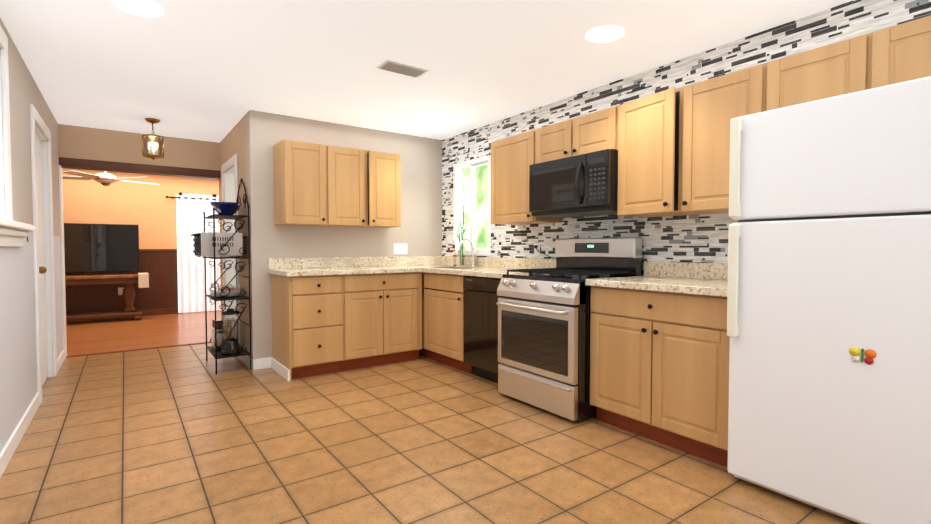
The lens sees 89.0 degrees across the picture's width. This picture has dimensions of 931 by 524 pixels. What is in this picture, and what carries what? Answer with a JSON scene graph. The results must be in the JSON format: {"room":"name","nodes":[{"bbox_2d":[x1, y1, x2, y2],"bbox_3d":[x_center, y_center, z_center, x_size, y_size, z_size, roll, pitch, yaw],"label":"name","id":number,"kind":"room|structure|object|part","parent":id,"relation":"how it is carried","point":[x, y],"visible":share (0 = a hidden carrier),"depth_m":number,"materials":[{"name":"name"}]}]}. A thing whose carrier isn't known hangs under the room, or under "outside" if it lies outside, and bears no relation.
{"room":"kitchen","nodes":[
{"label":"kitchen","id":0,"kind":"room"},
{"bbox_2d":[0,18,62,452],"bbox_3d":[-1.748,-0.104,1.433,0.120,2.350,8.120,-1,2,-36],"label":"wall","id":1,"kind":"structure","parent":0,"point":[18,376],"depth_m":2.94,"materials":[{"name":"beige paint"}]},
{"bbox_2d":[0,25,34,246],"bbox_3d":[-2.054,-0.638,1.889,0.215,1.150,2.404,-1,2,-36],"label":"trim","id":2,"kind":"structure","parent":1,"relation":"attached to","point":[13,233],"depth_m":2.54,"materials":[{"name":"white wood"}]},
{"bbox_2d":[0,392,39,477],"bbox_3d":[-1.207,1.042,0.829,0.014,0.095,6.210,-1,2,-36],"label":"baseboard","id":3,"kind":"structure","parent":1,"relation":"attached to","point":[11,446],"depth_m":2.67,"materials":[{"name":"white wood"}]},
{"bbox_2d":[35,134,47,385],"bbox_3d":[-3.327,-0.009,3.714,0.127,2.004,0.784,-1,2,-36],"label":"door","id":4,"kind":"structure","parent":1,"relation":"in","point":[42,269],"depth_m":3.85,"materials":[{"name":"white wood"}]},
{"bbox_2d":[29,104,56,404],"bbox_3d":[-3.359,-0.055,3.690,0.138,2.115,0.990,-1,2,-36],"label":"door frame","id":5,"kind":"structure","parent":1,"relation":"attached to","point":[36,118],"depth_m":4.01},
{"bbox_2d":[57,350,64,371],"bbox_3d":[-3.835,0.931,4.480,0.014,0.095,0.790,-1,2,-36],"label":"baseboard","id":6,"kind":"structure","parent":1,"relation":"attached to","point":[61,358],"depth_m":4.43,"materials":[{"name":"white wood"}]},
{"bbox_2d":[58,165,66,357],"bbox_3d":[-4.074,0.004,4.788,0.018,1.930,0.205,-1,2,-36],"label":"trim","id":7,"kind":"structure","parent":1,"relation":"attached to","point":[62,254],"depth_m":4.72,"materials":[{"name":"white wood"}]},
{"bbox_2d":[62,170,158,185],"bbox_3d":[-4.977,-1.240,6.531,1.292,0.390,1.244,-1,2,-36],"label":"room ceiling fan","id":8,"kind":"object","parent":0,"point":[105,179],"visible":0.85,"depth_m":6.40,"materials":[{"name":"white plastic"}]},
{"bbox_2d":[58,124,219,170],"bbox_3d":[-3.570,-0.219,5.197,5.920,2.350,0.120,-1,2,-36],"label":"wall","id":9,"kind":"structure","parent":0,"point":[80,142],"depth_m":5.06,"materials":[{"name":"beige paint"}]},
{"bbox_2d":[59,157,219,179],"bbox_3d":[-3.518,-1.020,5.210,1.449,0.090,0.140,-1,2,-36],"label":"beam","id":10,"kind":"structure","parent":9,"relation":"attached to","point":[87,164],"depth_m":5.11,"materials":[{"name":"brown wood"}]},
{"bbox_2d":[62,168,218,312],"bbox_3d":[-5.380,-0.295,7.712,5.920,2.350,0.120,-1,2,-36],"label":"wall","id":11,"kind":"structure","parent":0,"point":[149,210],"depth_m":7.67,"materials":[{"name":"paint"}]},
{"bbox_2d":[118,287,123,294],"bbox_3d":[-5.496,0.465,7.554,0.080,0.120,0.006,-1,2,-36],"label":"outlet","id":12,"kind":"object","parent":11,"relation":"attached to","point":[120,290],"visible":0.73,"depth_m":7.55,"materials":[{"name":"beige plastic"}]},
{"bbox_2d":[65,249,177,320],"bbox_3d":[-6.293,0.357,6.979,3.560,1.090,0.034,-1,2,-36],"label":"wainscoting","id":13,"kind":"structure","parent":11,"relation":"attached to","point":[159,296],"depth_m":7.73,"materials":[{"name":"brown wood"}]},
{"bbox_2d":[166,195,220,312],"bbox_3d":[-4.436,-0.139,8.238,1.299,1.975,0.135,-1,2,-36],"label":"curtain","id":14,"kind":"object","parent":11,"relation":"hanging from","point":[190,210],"visible":0.67,"depth_m":8.06,"materials":[{"name":"white fabric"}]},
{"bbox_2d":[179,192,218,196],"bbox_3d":[-4.437,-0.176,8.382,1.070,2.030,0.060,-1,2,-36],"label":"sliding door","id":15,"kind":"structure","parent":11,"relation":"in","point":[198,194],"depth_m":8.19,"materials":[{"name":"white"}]},
{"bbox_2d":[66,310,220,355],"bbox_3d":[-4.031,0.961,5.874,5.920,0.050,4.740,-1,2,-36],"label":"floor","id":16,"kind":"structure","parent":0,"point":[103,335],"depth_m":6.21,"materials":[{"name":"brown wood"}]},
{"bbox_2d":[65,273,148,320],"bbox_3d":[-5.605,0.544,7.033,1.492,0.712,0.452,-1,2,-36],"label":"console table","id":17,"kind":"object","parent":16,"relation":"on","point":[128,281],"visible":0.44,"depth_m":7.12,"materials":[{"name":"brown wood"}]},
{"bbox_2d":[64,223,139,273],"bbox_3d":[-5.614,-0.188,7.029,1.260,0.764,0.240,-1,2,-36],"label":"television","id":18,"kind":"object","parent":17,"relation":"on","point":[101,247],"visible":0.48,"depth_m":7.11,"materials":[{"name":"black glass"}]},
{"bbox_2d":[219,113,249,356],"bbox_3d":[-2.436,-0.215,5.076,0.120,2.350,1.640,-1,2,-36],"label":"wall","id":19,"kind":"structure","parent":0,"point":[233,142],"depth_m":4.60,"materials":[{"name":"beige paint"}]},
{"bbox_2d":[221,154,239,357],"bbox_3d":[-2.490,-0.067,5.140,0.138,2.050,0.870,-1,2,-36],"label":"door frame","id":20,"kind":"structure","parent":19,"relation":"attached to","point":[229,182],"depth_m":5.38,"materials":[{"name":"white wood"}]},
{"bbox_2d":[239,355,256,369],"bbox_3d":[-2.099,0.929,4.543,0.034,0.095,0.594,-1,2,-36],"label":"baseboard","id":21,"kind":"structure","parent":19,"relation":"attached to","point":[246,359],"depth_m":4.37,"materials":[{"name":"white wood"}]},
{"bbox_2d":[247,110,441,359],"bbox_3d":[-1.139,-0.211,4.925,2.050,2.350,0.120,-1,2,-36],"label":"wall","id":22,"kind":"structure","parent":0,"point":[419,231],"depth_m":4.66,"materials":[{"name":"beige paint"}]},
{"bbox_2d":[269,357,289,381],"bbox_3d":[-1.636,0.940,4.171,0.014,0.095,0.580,-1,2,-36],"label":"baseboard","id":23,"kind":"structure","parent":22,"relation":"attached to","point":[274,364],"depth_m":4.15,"materials":[{"name":"white wood"}]},
{"bbox_2d":[273,139,400,227],"bbox_3d":[-1.189,-0.715,4.551,1.150,0.730,0.401,-1,2,-36],"label":"upper cabinet","id":24,"kind":"object","parent":22,"relation":"attached to","point":[322,185],"visible":1,"depth_m":4.39,"materials":[{"name":"brown wood"}]},
{"bbox_2d":[393,243,406,253],"bbox_3d":[-0.705,-0.143,5.155,0.170,0.120,0.016,-1,2,-36],"label":"switch plate","id":25,"kind":"object","parent":22,"relation":"attached to","point":[400,248],"visible":1,"depth_m":5.16,"materials":[{"name":"white plastic"}]},
{"bbox_2d":[0,0,852,142],"bbox_3d":[-2.104,-1.381,3.123,5.920,0.100,11.340,-1,2,-36],"label":"ceiling","id":26,"kind":"structure","parent":0,"point":[211,70],"depth_m":3.01,"materials":[{"name":"paint"}]},
{"bbox_2d":[112,0,163,17],"bbox_3d":[-1.674,-1.305,2.424,0.219,0.010,0.219,0,2,9],"label":"recessed light","id":27,"kind":"object","parent":26,"relation":"in","point":[142,8],"depth_m":2.42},
{"bbox_2d":[142,118,163,159],"bbox_3d":[-3.022,-1.179,4.576,0.186,0.392,0.161,-1,2,-36],"label":"pendant lantern","id":28,"kind":"object","parent":26,"relation":"hanging from","point":[153,146],"visible":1,"depth_m":4.53,"materials":[{"name":"gold metal"}]},
{"bbox_2d":[376,59,428,77],"bbox_3d":[-0.433,-1.329,3.267,0.320,0.012,0.170,-1,2,-36],"label":"ceiling vent","id":29,"kind":"object","parent":26,"relation":"in","point":[400,68],"visible":0.98,"depth_m":3.25,"materials":[{"name":"white metal"}]},
{"bbox_2d":[585,25,624,43],"bbox_3d":[0.807,-1.315,2.742,0.219,0.010,0.219,0,2,9],"label":"recessed light","id":30,"kind":"object","parent":26,"relation":"in","point":[598,35],"depth_m":2.73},
{"bbox_2d":[0,343,858,523],"bbox_3d":[-0.279,1.063,2.526,3.740,0.050,8.120,-1,2,-36],"label":"floor","id":31,"kind":"structure","parent":0,"point":[185,434],"depth_m":2.50,"materials":[{"name":"brown tile"}]},
{"bbox_2d":[66,341,211,357],"bbox_3d":[-3.482,0.952,5.221,1.450,0.008,0.060,-1,2,-36],"label":"trim","id":32,"kind":"structure","parent":31,"relation":"on","point":[136,349],"depth_m":5.14,"materials":[{"name":"brown wood"}]},
{"bbox_2d":[203,178,250,374],"bbox_3d":[-2.249,0.092,4.455,0.302,1.774,0.622,-1,2,-36],"label":"rack","id":33,"kind":"object","parent":31,"relation":"on","point":[215,298],"visible":0.81,"depth_m":4.29,"materials":[{"name":"black metal"}]},
{"bbox_2d":[191,232,242,257],"bbox_3d":[-2.312,-0.155,4.383,0.388,0.225,0.431,-1,2,-36],"label":"toaster oven","id":34,"kind":"object","parent":33,"relation":"on","point":[203,245],"visible":0.96,"depth_m":4.22,"materials":[{"name":"silver metal"}]},
{"bbox_2d":[212,327,223,346],"bbox_3d":[-2.383,0.735,4.644,0.180,0.190,0.110,-1,2,-36],"label":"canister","id":35,"kind":"object","parent":33,"relation":"on","point":[213,331],"visible":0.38,"depth_m":4.57,"materials":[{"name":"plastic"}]},
{"bbox_2d":[212,318,238,351],"bbox_3d":[-2.287,0.689,4.508,0.200,0.290,0.160,-1,2,-36],"label":"coffee maker","id":36,"kind":"object","parent":33,"relation":"on","point":[221,337],"visible":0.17,"depth_m":4.45,"materials":[{"name":"clear glass"}]},
{"bbox_2d":[210,202,241,214],"bbox_3d":[-2.232,-0.486,4.414,0.270,0.125,0.270,-1,2,-36],"label":"bowl","id":37,"kind":"object","parent":33,"relation":"on","point":[222,208],"visible":0.77,"depth_m":4.33,"materials":[{"name":"blue ceramic"}]},
{"bbox_2d":[209,285,244,296],"bbox_3d":[-2.238,0.274,4.445,0.302,0.104,0.302,-1,2,-36],"label":"plates","id":38,"kind":"object","parent":33,"relation":"on","point":[235,291],"visible":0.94,"depth_m":4.39,"materials":[{"name":"ceramic"}]},
{"bbox_2d":[220,309,241,355],"bbox_3d":[-2.142,0.635,4.322,0.176,0.410,0.205,-1,2,-36],"label":"blender","id":39,"kind":"object","parent":33,"relation":"on","point":[233,342],"visible":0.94,"depth_m":4.29,"materials":[{"name":"clear glass"}]},
{"bbox_2d":[271,274,342,380],"bbox_3d":[-1.427,0.547,4.276,0.463,0.875,0.631,-1,2,-36],"label":"base cabinet","id":40,"kind":"object","parent":31,"relation":"on","point":[316,325],"depth_m":4.06,"materials":[{"name":"brown wood"}]},
{"bbox_3d":[-1.625,0.550,4.166,0.012,0.875,0.578,-1,2,-36],"label":"back base cabinet side end panel","id":41,"kind":"part","parent":40,"relation":"part of","materials":[{"name":"beige wood"}]},
{"bbox_2d":[341,272,417,370],"bbox_3d":[-0.929,0.536,4.634,0.760,0.875,0.631,-1,2,-36],"label":"base cabinet","id":42,"kind":"object","parent":31,"relation":"on","point":[354,283],"depth_m":4.39,"materials":[{"name":"brown wood"}]},
{"bbox_2d":[268,256,419,276],"bbox_3d":[-0.860,0.026,4.663,1.908,0.140,0.639,-1,2,-36],"label":"countertop","id":43,"kind":"structure","parent":42,"relation":"on","point":[288,267],"depth_m":4.54,"materials":[{"name":"beige stone"}]},
{"bbox_2d":[434,267,471,268],"bbox_3d":[-0.103,0.154,4.720,0.354,0.193,0.554,-1,2,-36],"label":"sink basin","id":44,"kind":"object","parent":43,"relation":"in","point":[455,267],"visible":0.06,"depth_m":4.95,"materials":[{"name":"silver metal"}]},
{"bbox_2d":[453,205,465,265],"bbox_3d":[-0.065,-0.271,4.928,0.169,0.635,0.248,-1,2,-36],"label":"bamboo plant","id":45,"kind":"object","parent":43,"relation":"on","point":[462,262],"visible":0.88,"depth_m":4.95,"materials":[{"name":"green plant"}]},
{"bbox_3d":[-0.760,0.566,4.399,0.740,0.590,0.050,-1,2,-36],"label":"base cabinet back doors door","id":46,"kind":"part","parent":42,"relation":"part of","materials":[{"name":"beige wood"}]},
{"bbox_2d":[415,272,421,359],"bbox_3d":[-0.616,0.528,4.891,0.044,0.875,0.581,-1,2,-36],"label":"base cabinet","id":47,"kind":"object","parent":31,"relation":"on","point":[419,314],"visible":0.25,"depth_m":4.65,"materials":[{"name":"brown wood"}]},
{"bbox_2d":[419,272,473,373],"bbox_3d":[-0.092,0.534,4.706,0.631,0.875,1.050,-1,2,-36],"label":"base cabinet","id":48,"kind":"object","parent":31,"relation":"on","point":[443,318],"visible":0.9,"depth_m":4.39,"materials":[{"name":"brown wood"}]},
{"bbox_2d":[420,256,555,278],"bbox_3d":[0.147,0.035,4.347,0.642,0.140,1.410,-1,2,-36],"label":"countertop","id":49,"kind":"structure","parent":48,"relation":"on","point":[493,267],"depth_m":4.47,"materials":[{"name":"beige stone"}]},
{"bbox_2d":[450,245,456,265],"bbox_3d":[-0.139,-0.080,5.157,0.034,0.239,0.118,-1,2,-36],"label":"flag","id":50,"kind":"object","parent":49,"relation":"on","point":[452,247],"visible":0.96,"depth_m":5.16,"materials":[{"name":"fabric"}]},
{"bbox_2d":[458,238,478,266],"bbox_3d":[0.036,-0.094,4.779,0.224,0.290,0.132,-1,2,-36],"label":"sink faucet","id":51,"kind":"object","parent":49,"relation":"on","point":[473,253],"visible":1,"depth_m":4.83,"materials":[{"name":"silver metal"}]},
{"bbox_2d":[463,276,500,382],"bbox_3d":[0.396,0.556,4.041,0.608,0.872,0.597,-1,2,-36],"label":"dishwasher","id":52,"kind":"object","parent":31,"relation":"on","point":[481,296],"visible":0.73,"depth_m":3.91,"materials":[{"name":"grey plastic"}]},
{"bbox_2d":[496,237,642,420],"bbox_3d":[0.716,0.418,3.426,0.770,1.185,0.754,-1,2,-36],"label":"range","id":53,"kind":"object","parent":31,"relation":"on","point":[544,337],"visible":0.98,"depth_m":3.22,"materials":[{"name":"silver metal"}]},
{"bbox_2d":[590,286,729,466],"bbox_3d":[1.270,0.592,2.813,0.631,0.875,0.884,-1,2,-36],"label":"base cabinet","id":54,"kind":"object","parent":31,"relation":"on","point":[698,311],"depth_m":2.60,"materials":[{"name":"brown wood"}]},
{"bbox_2d":[585,261,727,296],"bbox_3d":[1.267,0.082,2.794,0.638,0.140,0.884,-1,2,-36],"label":"countertop","id":55,"kind":"structure","parent":54,"relation":"on","point":[709,279],"depth_m":2.89,"materials":[{"name":"beige stone"}]},
{"bbox_3d":[1.034,0.624,2.644,0.050,0.580,0.864,-1,2,-36],"label":"right base cabinet with door","id":56,"kind":"part","parent":54,"relation":"part of","materials":[{"name":"beige wood"}]},
{"bbox_2d":[727,76,930,523],"bbox_3d":[1.710,0.185,2.098,0.680,1.732,0.761,-1,2,-36],"label":"refrigerator","id":57,"kind":"object","parent":31,"relation":"on","point":[829,293],"visible":1,"depth_m":1.90,"materials":[{"name":"white metal"}]},
{"bbox_2d":[442,0,930,275],"bbox_3d":[1.634,-0.150,2.929,0.120,2.350,6.600,-1,2,-36],"label":"wall","id":58,"kind":"structure","parent":0,"point":[701,238],"depth_m":3.22,"materials":[{"name":"tile"}]},
{"bbox_2d":[452,155,490,255],"bbox_3d":[0.086,-0.574,5.019,0.100,1.010,0.680,-1,2,-36],"label":"window","id":59,"kind":"structure","parent":58,"relation":"in","point":[473,164],"depth_m":5.03,"materials":[{"name":"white glass"}]},
{"bbox_2d":[491,129,561,224],"bbox_3d":[0.501,-0.700,4.075,0.361,0.730,0.560,-1,2,-36],"label":"upper cabinet","id":60,"kind":"object","parent":58,"relation":"attached to","point":[513,158],"visible":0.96,"depth_m":3.98,"materials":[{"name":"brown wood"}]},
{"bbox_2d":[534,242,555,258],"bbox_3d":[0.706,-0.093,4.090,0.034,0.154,0.347,-1,2,-36],"label":"electrical outlet","id":61,"kind":"object","parent":58,"relation":"attached to","point":[537,252],"visible":0.98,"depth_m":4.19,"materials":[{"name":"white plastic"}]},
{"bbox_2d":[535,105,618,163],"bbox_3d":[0.892,-0.903,3.525,0.361,0.290,0.770,-1,2,-36],"label":"upper cabinet","id":62,"kind":"object","parent":58,"relation":"attached to","point":[591,132],"visible":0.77,"depth_m":3.38,"materials":[{"name":"brown wood"}]},
{"bbox_2d":[529,149,617,217],"bbox_3d":[0.856,-0.553,3.503,0.456,0.404,0.755,-1,2,-36],"label":"over-the-range microwave","id":63,"kind":"object","parent":62,"relation":"attached to","point":[583,185],"visible":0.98,"depth_m":3.34,"materials":[{"name":"black glass"}]},
{"bbox_2d":[617,63,766,217],"bbox_3d":[1.359,-0.662,2.842,0.408,0.730,0.885,-1,2,-36],"label":"upper cabinet","id":64,"kind":"object","parent":58,"relation":"attached to","point":[673,151],"visible":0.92,"depth_m":2.75,"materials":[{"name":"brown wood"}]},
{"bbox_2d":[766,15,930,110],"bbox_3d":[1.880,-0.842,2.152,0.361,0.330,0.830,-1,2,-36],"label":"upper cabinet","id":65,"kind":"object","parent":58,"relation":"attached to","point":[899,53],"visible":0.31,"depth_m":2.11,"materials":[{"name":"brown wood"}]},
{"label":"outside","id":66,"kind":"structure","parent":0,"visible":0},
{"bbox_2d":[462,164,487,249],"bbox_3d":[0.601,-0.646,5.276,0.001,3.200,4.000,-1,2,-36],"label":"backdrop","id":67,"kind":"structure","parent":66,"point":[480,194],"depth_m":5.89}
]}

